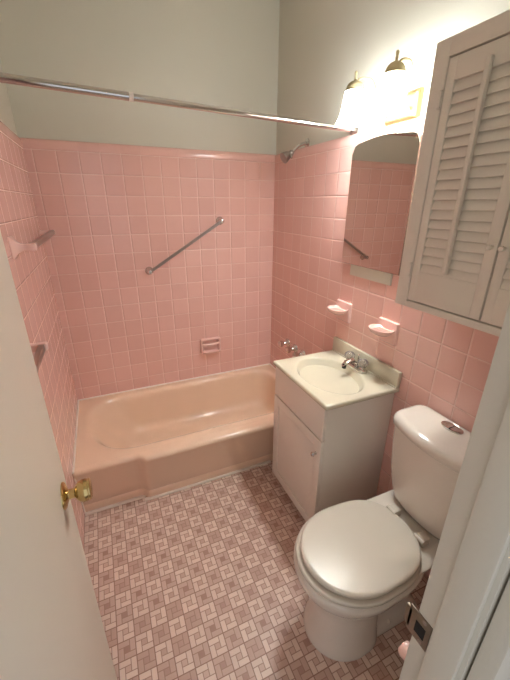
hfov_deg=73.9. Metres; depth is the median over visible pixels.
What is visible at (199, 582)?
floor
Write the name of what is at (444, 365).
wall tile
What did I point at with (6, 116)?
wall
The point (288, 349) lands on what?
tub faucet
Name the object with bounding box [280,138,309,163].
shower
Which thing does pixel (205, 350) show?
tray
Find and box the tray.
[203,348,219,353]
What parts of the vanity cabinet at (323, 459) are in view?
door, drawer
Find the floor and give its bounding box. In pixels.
[84,460,428,679]
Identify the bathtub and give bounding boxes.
[72,363,275,515]
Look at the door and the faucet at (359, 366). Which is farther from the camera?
the faucet at (359, 366)
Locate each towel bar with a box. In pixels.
[7,230,54,259]
[30,341,48,372]
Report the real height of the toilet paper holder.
0.060 m
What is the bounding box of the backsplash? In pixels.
[332,336,401,388]
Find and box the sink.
[273,336,401,410]
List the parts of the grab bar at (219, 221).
post, post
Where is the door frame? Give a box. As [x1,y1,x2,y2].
[399,302,509,679]
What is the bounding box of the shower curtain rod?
[0,72,357,134]
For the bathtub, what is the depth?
2.13 m
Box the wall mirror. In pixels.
[342,132,421,285]
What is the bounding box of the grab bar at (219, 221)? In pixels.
[145,216,223,274]
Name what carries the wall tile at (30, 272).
attached to the wall at (6, 116)
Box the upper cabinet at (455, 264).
[395,9,509,336]
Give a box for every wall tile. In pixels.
[0,121,84,549]
[19,137,274,399]
[270,115,498,576]
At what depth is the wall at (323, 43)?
1.56 m
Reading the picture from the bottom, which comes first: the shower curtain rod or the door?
the door
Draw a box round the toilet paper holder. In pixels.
[398,640,409,660]
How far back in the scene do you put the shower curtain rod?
1.23 m
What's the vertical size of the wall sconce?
0.179 m
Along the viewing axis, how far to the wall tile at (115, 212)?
2.21 m
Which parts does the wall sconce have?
lamp shade, arm, lamp shade, plate, arm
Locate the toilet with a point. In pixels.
(359, 564)
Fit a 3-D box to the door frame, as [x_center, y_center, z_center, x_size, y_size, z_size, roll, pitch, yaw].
[0.323,0.372,0.502,0.085,2.120,0.135,-9,24,-22]
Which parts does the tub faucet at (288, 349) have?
handle, handle, handle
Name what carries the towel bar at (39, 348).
attached to the wall tile at (30, 272)
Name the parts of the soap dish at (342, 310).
dish, plate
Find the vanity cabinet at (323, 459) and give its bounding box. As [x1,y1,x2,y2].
[272,367,394,521]
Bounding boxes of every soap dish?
[200,336,220,353]
[327,299,351,322]
[368,317,399,345]
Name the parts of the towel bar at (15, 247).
post, post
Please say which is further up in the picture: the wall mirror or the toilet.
the wall mirror
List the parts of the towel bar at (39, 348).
post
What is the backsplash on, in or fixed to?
attached to the wall at (323, 43)
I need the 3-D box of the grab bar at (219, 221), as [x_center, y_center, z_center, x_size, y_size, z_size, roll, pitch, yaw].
[-0.450,-0.616,2.218,0.546,0.356,0.060,-9,24,-22]
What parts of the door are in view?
knob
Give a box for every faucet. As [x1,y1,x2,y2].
[278,339,305,356]
[342,351,368,373]
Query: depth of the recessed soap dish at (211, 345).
2.55 m
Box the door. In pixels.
[0,231,116,679]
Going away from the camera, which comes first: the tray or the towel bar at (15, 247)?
the towel bar at (15, 247)
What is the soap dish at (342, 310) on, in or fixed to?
attached to the wall tile at (444, 365)
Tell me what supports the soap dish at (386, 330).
attached to the wall tile at (444, 365)
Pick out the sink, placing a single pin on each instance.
(321, 375)
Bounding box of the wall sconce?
[336,49,424,126]
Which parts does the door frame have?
strike plate, casing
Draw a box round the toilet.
[293,405,470,661]
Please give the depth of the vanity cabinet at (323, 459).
1.65 m
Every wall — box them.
[0,0,279,154]
[0,60,16,134]
[276,0,509,154]
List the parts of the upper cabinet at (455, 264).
tilt rod, knob, door, knob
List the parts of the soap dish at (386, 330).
dish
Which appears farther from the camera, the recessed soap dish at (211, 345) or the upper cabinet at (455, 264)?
the recessed soap dish at (211, 345)
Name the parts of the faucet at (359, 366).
acrylic knob, spout, plate, acrylic knob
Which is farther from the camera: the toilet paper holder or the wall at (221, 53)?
the wall at (221, 53)

